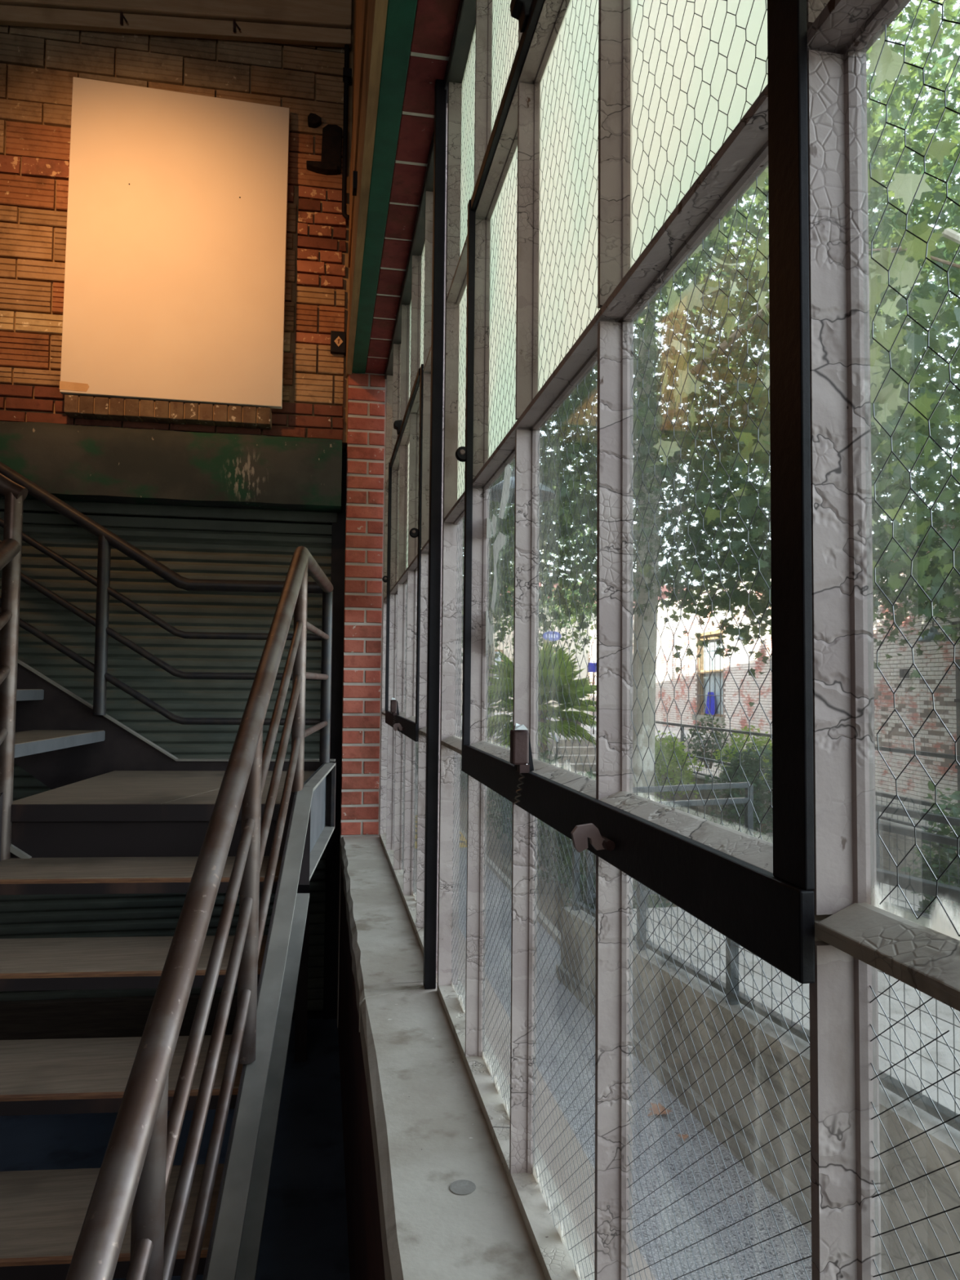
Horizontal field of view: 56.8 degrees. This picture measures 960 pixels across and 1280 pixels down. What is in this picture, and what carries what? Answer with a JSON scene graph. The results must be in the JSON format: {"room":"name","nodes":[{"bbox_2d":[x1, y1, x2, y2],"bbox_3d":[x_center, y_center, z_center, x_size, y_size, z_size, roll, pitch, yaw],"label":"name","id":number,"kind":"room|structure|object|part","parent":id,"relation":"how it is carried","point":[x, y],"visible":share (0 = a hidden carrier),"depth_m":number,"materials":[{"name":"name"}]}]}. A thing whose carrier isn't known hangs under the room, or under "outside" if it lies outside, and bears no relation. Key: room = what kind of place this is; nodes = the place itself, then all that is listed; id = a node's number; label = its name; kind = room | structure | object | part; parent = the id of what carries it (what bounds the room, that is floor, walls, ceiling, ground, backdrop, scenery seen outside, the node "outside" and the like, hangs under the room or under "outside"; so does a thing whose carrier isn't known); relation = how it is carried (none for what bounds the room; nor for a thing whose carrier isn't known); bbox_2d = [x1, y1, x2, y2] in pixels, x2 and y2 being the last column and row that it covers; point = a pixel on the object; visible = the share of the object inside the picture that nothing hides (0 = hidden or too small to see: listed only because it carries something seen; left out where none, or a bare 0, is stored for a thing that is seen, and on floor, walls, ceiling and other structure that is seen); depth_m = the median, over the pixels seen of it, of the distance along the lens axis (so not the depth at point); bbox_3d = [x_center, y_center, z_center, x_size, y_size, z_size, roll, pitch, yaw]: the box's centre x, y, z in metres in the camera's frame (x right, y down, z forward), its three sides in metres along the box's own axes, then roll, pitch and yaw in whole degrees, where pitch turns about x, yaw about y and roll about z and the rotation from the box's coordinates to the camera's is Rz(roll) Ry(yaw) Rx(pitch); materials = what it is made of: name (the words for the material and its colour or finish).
{"room":"indoor stairwell","nodes":[
{"label":"indoor stairwell","id":0,"kind":"room"},
{"bbox_2d":[0,1017,350,1279],"bbox_3d":[-1.783,1.615,-0.599,4.340,0.120,9.600,1,-3,-10],"label":"floor","id":1,"kind":"structure","parent":0,"point":[304,1234],"depth_m":3.01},
{"bbox_2d":[0,992,237,1039],"bbox_3d":[-2.142,1.675,3.882,2.200,0.200,0.045,1,-3,-10],"label":"board","id":2,"kind":"object","parent":1,"relation":"on","point":[116,1016],"visible":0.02,"depth_m":3.93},
{"bbox_2d":[0,461,336,1279],"bbox_3d":[-1.466,0.325,2.175,2.253,3.303,3.570,1,-3,-10],"label":"staircase","id":3,"kind":"structure","parent":1,"relation":"on","point":[120,813],"depth_m":2.22,"materials":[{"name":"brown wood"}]},
{"bbox_3d":[-1.400,0.863,1.653,0.032,1.296,2.205,1,-3,-5],"label":"rail","id":4,"kind":"part","parent":3,"relation":"part of","materials":[{"name":"metal"}]},
{"bbox_3d":[-1.398,0.669,1.662,0.032,1.296,2.205,1,-3,-5],"label":"rail","id":5,"kind":"part","parent":3,"relation":"part of","materials":[{"name":"metal"}]},
{"bbox_3d":[-1.396,0.496,1.671,0.032,1.296,2.205,1,-3,-5],"label":"rail","id":6,"kind":"part","parent":3,"relation":"part of","materials":[{"name":"metal"}]},
{"bbox_3d":[-1.394,0.286,1.681,0.256,1.319,2.210,1,-3,-10],"label":"handrail","id":7,"kind":"part","parent":3,"relation":"part of","materials":[{"name":"metal"}]},
{"bbox_3d":[-1.487,0.149,2.791,0.052,1.227,0.053,1,-3,-10],"label":"newel post","id":8,"kind":"part","parent":3,"relation":"part of","materials":[{"name":"metal"}]},
{"bbox_3d":[-2.012,-0.810,2.793,1.146,0.736,0.055,1,-3,-5],"label":"handrail","id":9,"kind":"part","parent":3,"relation":"part of","materials":[{"name":"metal"}]},
{"bbox_3d":[-1.629,-0.064,3.824,0.053,0.771,0.053,1,-3,-10],"label":"post","id":10,"kind":"part","parent":3,"relation":"part of","materials":[{"name":"grey metal"}]},
{"bbox_3d":[-0.454,0.965,1.201,0.042,0.745,0.043,1,-3,-10],"label":"post","id":11,"kind":"part","parent":3,"relation":"part of","materials":[{"name":"metal"}]},
{"bbox_3d":[-1.769,-0.141,3.815,2.201,1.000,0.230,1,-3,-10],"label":"rail","id":12,"kind":"part","parent":3,"relation":"part of","materials":[{"name":"metal"}]},
{"bbox_3d":[-1.766,-0.512,3.834,2.201,1.000,0.230,1,-3,-10],"label":"rail","id":13,"kind":"part","parent":3,"relation":"part of","materials":[{"name":"metal"}]},
{"bbox_3d":[-1.766,-0.733,3.845,2.208,1.029,0.252,1,-3,-10],"label":"handrail","id":14,"kind":"part","parent":3,"relation":"part of","materials":[{"name":"metal"}]},
{"bbox_3d":[-1.768,-0.338,3.825,2.208,1.000,0.031,1,-3,-5],"label":"rail","id":15,"kind":"part","parent":3,"relation":"part of","materials":[{"name":"metal"}]},
{"bbox_3d":[-0.491,0.553,1.695,0.232,1.348,2.291,1,-3,-10],"label":"rail","id":16,"kind":"part","parent":3,"relation":"part of","materials":[{"name":"metal"}]},
{"bbox_3d":[-0.492,0.726,1.686,0.232,1.348,2.291,1,-3,-10],"label":"rail","id":17,"kind":"part","parent":3,"relation":"part of","materials":[{"name":"metal"}]},
{"bbox_3d":[-0.494,0.926,1.676,0.024,1.348,2.300,1,-3,-5],"label":"rail","id":18,"kind":"part","parent":3,"relation":"part of","materials":[{"name":"metal"}]},
{"bbox_3d":[-0.515,0.559,1.985,0.042,0.745,0.043,1,-3,-10],"label":"post","id":19,"kind":"part","parent":3,"relation":"part of","materials":[{"name":"metal"}]},
{"bbox_3d":[-0.590,0.634,2.841,0.090,0.295,0.006,1,-3,-5],"label":"plate","id":20,"kind":"part","parent":3,"relation":"part of","materials":[{"name":"metal"}]},
{"bbox_3d":[-0.585,0.108,2.870,0.042,0.760,0.043,1,-3,-10],"label":"post","id":21,"kind":"part","parent":3,"relation":"part of","materials":[{"name":"metal"}]},
{"bbox_3d":[-0.759,1.301,3.793,0.050,0.965,0.050,1,-3,-10],"label":"landing leg","id":22,"kind":"part","parent":3,"relation":"part of","materials":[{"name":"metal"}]},
{"bbox_3d":[-0.630,0.337,3.362,0.024,0.024,0.990,1,-3,-5],"label":"rail","id":23,"kind":"part","parent":3,"relation":"part of","materials":[{"name":"metal"}]},
{"bbox_3d":[-0.628,0.138,3.372,0.024,0.024,0.990,1,-3,-5],"label":"rail","id":24,"kind":"part","parent":3,"relation":"part of","materials":[{"name":"metal"}]},
{"bbox_3d":[-0.626,-0.035,3.381,0.024,0.024,0.990,1,-3,-5],"label":"rail","id":25,"kind":"part","parent":3,"relation":"part of","materials":[{"name":"metal"}]},
{"bbox_3d":[-0.670,0.159,3.865,0.045,0.745,0.045,1,-3,-10],"label":"post","id":26,"kind":"part","parent":3,"relation":"part of","materials":[{"name":"grey metal"}]},
{"bbox_3d":[-0.641,0.680,3.882,0.015,0.287,0.040,1,-3,-5],"label":"corner post","id":27,"kind":"part","parent":3,"relation":"part of","materials":[{"name":"grey metal"}]},
{"bbox_2d":[0,0,354,450],"bbox_3d":[-2.574,-0.870,4.134,4.345,5.300,0.370,1,-3,-10],"label":"wall","id":28,"kind":"structure","parent":0,"point":[38,66],"depth_m":4.21,"materials":[{"name":"brick"}]},
{"bbox_2d":[63,395,271,429],"bbox_3d":[-1.435,-1.055,4.119,0.908,0.084,0.097,1,-3,-10],"label":"brick ledge","id":29,"kind":"object","parent":28,"relation":"attached to","point":[86,407],"visible":1,"depth_m":4.08,"materials":[{"name":"brown brick"}]},
{"bbox_2d":[59,76,289,408],"bbox_3d":[-1.405,-1.844,4.139,0.981,1.492,0.071,1,-3,-10],"label":"canvas","id":30,"kind":"object","parent":29,"relation":"on","point":[175,271],"visible":1,"depth_m":4.12,"materials":[{"name":"fabric"}]},
{"bbox_2d":[0,421,342,512],"bbox_3d":[-2.006,-0.813,4.161,2.675,0.339,0.390,1,-3,-10],"label":"beam","id":31,"kind":"structure","parent":28,"relation":"attached to","point":[70,462],"depth_m":4.08,"materials":[{"name":"green metal"}]},
{"bbox_2d":[0,450,346,1019],"bbox_3d":[-2.703,0.382,4.055,4.110,2.790,0.240,1,-3,-10],"label":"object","id":32,"kind":"structure","parent":28,"relation":"in","point":[193,542],"depth_m":4.21,"materials":[{"name":"paint"}]},
{"bbox_2d":[0,511,332,535],"bbox_3d":[-2.018,-0.563,4.160,2.660,0.050,0.085,1,-3,-10],"label":"slat","id":33,"kind":"object","parent":32,"relation":"attached to","point":[113,521],"depth_m":4.23,"materials":[{"name":"paint"}]},
{"bbox_2d":[0,497,337,524],"bbox_3d":[-2.016,-0.621,4.155,2.660,0.053,0.100,1,-3,-10],"label":"slat","id":34,"kind":"object","parent":32,"relation":"attached to","point":[31,507],"depth_m":4.22,"materials":[{"name":"paint"}]},
{"bbox_2d":[0,0,351,48],"bbox_3d":[-1.755,-3.147,4.162,2.284,0.733,0.078,1,-3,-10],"label":"trim","id":35,"kind":"structure","parent":28,"relation":"attached to","point":[321,23],"depth_m":4.22,"materials":[{"name":"brown wood"}]},
{"bbox_2d":[306,112,342,175],"bbox_3d":[-0.758,-2.418,4.326,0.169,0.281,0.055,1,-3,-10],"label":"iron bracket","id":36,"kind":"object","parent":28,"relation":"attached to","point":[330,164],"visible":1,"depth_m":4.32,"materials":[{"name":"black metal"}]},
{"bbox_3d":[-0.726,-2.401,4.340,0.100,0.234,0.038,1,-3,-10],"label":"plate","id":37,"kind":"part","parent":36,"relation":"part of","materials":[{"name":"metal"}]},
{"bbox_2d":[330,330,346,355],"bbox_3d":[-0.688,-1.441,4.301,0.072,0.105,0.038,1,-3,-10],"label":"sign","id":38,"kind":"object","parent":28,"relation":"attached to","point":[338,339],"visible":1,"depth_m":4.29,"materials":[{"name":"black metal"}]},
{"bbox_2d":[341,27,351,220],"bbox_3d":[-0.646,-2.764,4.348,0.049,1.458,0.054,1,-3,-10],"label":"conduit","id":39,"kind":"object","parent":28,"relation":"attached to","point":[347,72],"visible":0.94,"depth_m":4.33,"materials":[{"name":"black metal"}]},
{"bbox_2d":[337,866,385,1279],"bbox_3d":[-2.658,-2.209,16.920,0.400,10.450,58.000,1,-3,-10],"label":"wall","id":40,"kind":"structure","parent":0,"point":[366,1259],"depth_m":2.22,"materials":[{"name":"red paint"}]},
{"bbox_2d":[352,170,357,195],"bbox_3d":[-0.434,-1.583,3.075,0.015,0.060,0.050,1,-3,-10],"label":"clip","id":41,"kind":"object","parent":40,"relation":"attached to","point":[354,173],"visible":1,"depth_m":3.05,"materials":[{"name":"black metal"}]},
{"bbox_2d":[346,0,464,378],"bbox_3d":[0.301,-2.597,-0.184,0.257,2.225,9.285,1,-3,-10],"label":"ceiling beam","id":42,"kind":"structure","parent":40,"relation":"attached to","point":[401,47],"depth_m":2.60,"materials":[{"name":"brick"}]},
{"bbox_2d":[379,102,447,982],"bbox_3d":[-0.281,-0.228,3.202,0.094,2.208,2.049,1,-3,-10],"label":"window","id":43,"kind":"structure","parent":40,"relation":"in","point":[405,579],"depth_m":3.02,"materials":[{"name":"paint"}]},
{"bbox_3d":[-0.267,0.285,2.900,0.034,0.026,0.006,1,-3,-10],"label":"hook plate","id":44,"kind":"part","parent":43,"relation":"part of","materials":[{"name":"paint"}]},
{"bbox_2d":[385,364,423,742],"bbox_3d":[-0.274,-0.232,3.213,0.042,1.115,1.241,1,-3,-10],"label":"vent","id":45,"kind":"object","parent":43,"relation":"attached to","point":[404,579],"depth_m":3.15,"materials":[{"name":"black metal"}]},
{"bbox_3d":[-0.250,0.031,3.195,0.002,0.511,0.388,1,-3,-10],"label":"pane","id":46,"kind":"part","parent":43,"relation":"part of","materials":[{"name":"clear glass"}]},
{"bbox_3d":[-0.245,-0.501,3.222,0.002,0.520,0.388,1,-3,-10],"label":"pane","id":47,"kind":"part","parent":43,"relation":"part of","materials":[{"name":"clear glass"}]},
{"bbox_3d":[-0.256,0.583,3.168,0.002,0.560,0.388,1,-3,-10],"label":"pane","id":48,"kind":"part","parent":43,"relation":"part of","materials":[{"name":"clear glass"}]},
{"bbox_3d":[-0.268,0.866,3.152,0.046,0.018,2.049,1,-3,-10],"label":"frame rail","id":49,"kind":"part","parent":43,"relation":"part of","materials":[{"name":"metal"}]},
{"bbox_3d":[-0.240,-1.047,3.249,0.002,0.541,0.388,1,-3,-10],"label":"pane","id":50,"kind":"part","parent":43,"relation":"part of","materials":[{"name":"clear glass"}]},
{"bbox_3d":[-0.185,0.564,2.769,0.002,0.560,0.388,1,-3,-10],"label":"pane","id":51,"kind":"part","parent":43,"relation":"part of","materials":[{"name":"clear glass"}]},
{"bbox_3d":[-0.248,-1.322,3.261,0.050,0.016,2.049,1,-3,-10],"label":"frame rail","id":52,"kind":"part","parent":43,"relation":"part of","materials":[{"name":"metal"}]},
{"bbox_3d":[-0.169,-1.067,2.851,0.002,0.541,0.388,1,-3,-10],"label":"pane","id":53,"kind":"part","parent":43,"relation":"part of","materials":[{"name":"clear glass"}]},
{"bbox_2d":[422,79,446,989],"bbox_3d":[-0.109,-0.283,2.164,0.027,2.220,0.032,1,-3,-10],"label":"trim","id":54,"kind":"structure","parent":40,"relation":"attached to","point":[440,93],"depth_m":2.15,"materials":[{"name":"black metal"}]},
{"bbox_2d":[339,835,545,1279],"bbox_3d":[0.276,0.742,-0.368,0.248,0.077,9.250,1,-3,-10],"label":"window sill","id":55,"kind":"structure","parent":40,"relation":"attached to","point":[449,1210],"depth_m":1.47,"materials":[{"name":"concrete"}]},
{"bbox_3d":[-0.345,0.911,3.113,0.248,0.075,2.170,1,-3,-10],"label":"sill","id":56,"kind":"part","parent":55,"relation":"part of","materials":[{"name":"concrete"}]},
{"bbox_3d":[0.459,0.693,-1.391,0.248,0.075,7.170,1,-3,-10],"label":"sill","id":57,"kind":"part","parent":55,"relation":"part of","materials":[{"name":"concrete"}]},
{"bbox_2d":[436,0,959,1279],"bbox_3d":[0.088,-0.328,1.133,0.094,2.208,2.049,1,-3,-10],"label":"window","id":58,"kind":"structure","parent":40,"relation":"in","point":[698,984],"depth_m":0.72,"materials":[{"name":"glass"}]},
{"bbox_3d":[-0.029,0.521,1.894,0.002,0.560,0.388,1,-3,-10],"label":"pane","id":59,"kind":"part","parent":58,"relation":"part of","materials":[{"name":"clear glass"}]},
{"bbox_3d":[-0.023,-0.030,1.922,0.002,0.511,0.388,1,-3,-10],"label":"pane","id":60,"kind":"part","parent":58,"relation":"part of","materials":[{"name":"clear glass"}]},
{"bbox_3d":[0.121,-1.422,1.191,0.050,0.016,2.049,1,-3,-10],"label":"frame rail","id":61,"kind":"part","parent":58,"relation":"part of","materials":[{"name":"metal"}]},
{"bbox_3d":[-0.018,-0.562,1.948,0.002,0.520,0.388,1,-3,-10],"label":"pane","id":62,"kind":"part","parent":58,"relation":"part of","materials":[{"name":"clear glass"}]},
{"bbox_3d":[-0.013,-1.109,1.976,0.002,0.541,0.388,1,-3,-10],"label":"pane","id":63,"kind":"part","parent":58,"relation":"part of","materials":[{"name":"clear glass"}]},
{"bbox_3d":[0.043,0.502,1.496,0.002,0.560,0.388,1,-3,-10],"label":"pane","id":64,"kind":"part","parent":58,"relation":"part of","materials":[{"name":"clear glass"}]},
{"bbox_3d":[0.048,-0.050,1.524,0.002,0.511,0.388,1,-3,-10],"label":"pane","id":65,"kind":"part","parent":58,"relation":"part of","materials":[{"name":"clear glass"}]},
{"bbox_3d":[0.053,-0.581,1.550,0.002,0.520,0.388,1,-3,-10],"label":"pane","id":66,"kind":"part","parent":58,"relation":"part of","materials":[{"name":"clear glass"}]},
{"bbox_3d":[0.058,-1.128,1.578,0.002,0.541,0.388,1,-3,-10],"label":"pane","id":67,"kind":"part","parent":58,"relation":"part of","materials":[{"name":"clear glass"}]},
{"bbox_3d":[0.102,0.766,1.082,0.046,0.018,2.049,1,-3,-10],"label":"frame rail","id":68,"kind":"part","parent":58,"relation":"part of","materials":[{"name":"paint"}]},
{"bbox_3d":[0.114,0.483,1.098,0.002,0.560,0.388,1,-3,-10],"label":"pane","id":69,"kind":"part","parent":58,"relation":"part of","materials":[{"name":"clear glass"}]},
{"bbox_3d":[0.119,-0.069,1.125,0.002,0.511,0.388,1,-3,-10],"label":"pane","id":70,"kind":"part","parent":58,"relation":"part of","materials":[{"name":"clear glass"}]},
{"bbox_3d":[0.124,-0.601,1.152,0.002,0.520,0.388,1,-3,-10],"label":"pane","id":71,"kind":"part","parent":58,"relation":"part of","materials":[{"name":"clear glass"}]},
{"bbox_3d":[0.102,0.185,0.830,0.034,0.026,0.006,1,-3,-10],"label":"hook plate","id":72,"kind":"part","parent":58,"relation":"part of","materials":[{"name":"paint"}]},
{"bbox_2d":[461,0,832,983],"bbox_3d":[0.095,-0.332,1.143,0.042,1.115,1.241,1,-3,-10],"label":"vent","id":73,"kind":"object","parent":58,"relation":"attached to","point":[646,455],"depth_m":0.82,"materials":[{"name":"black metal"}]},
{"bbox_3d":[0.195,-0.620,0.754,0.002,0.520,0.388,1,-3,-10],"label":"pane","id":74,"kind":"part","parent":58,"relation":"part of","materials":[{"name":"clear glass"}]},
{"bbox_3d":[0.190,-0.088,0.727,0.002,0.511,0.388,1,-3,-10],"label":"pane","id":75,"kind":"part","parent":58,"relation":"part of","materials":[{"name":"clear glass"}]},
{"bbox_3d":[0.185,0.464,0.700,0.002,0.560,0.388,1,-3,-10],"label":"pane","id":76,"kind":"part","parent":58,"relation":"part of","materials":[{"name":"clear glass"}]},
{"bbox_3d":[0.261,-0.107,0.329,0.002,0.511,0.388,1,-3,-10],"label":"pane","id":77,"kind":"part","parent":58,"relation":"part of","materials":[{"name":"clear glass"}]},
{"bbox_3d":[0.256,0.445,0.301,0.002,0.560,0.388,1,-3,-10],"label":"pane","id":78,"kind":"part","parent":58,"relation":"part of","materials":[{"name":"clear glass"}]},
{"bbox_2d":[337,372,386,1027],"bbox_3d":[-0.553,0.188,4.365,0.246,3.250,0.303,1,-3,-10],"label":"wall pier","id":79,"kind":"object","parent":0,"point":[362,647],"visible":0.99,"depth_m":4.23,"materials":[{"name":"brick"}]}
]}

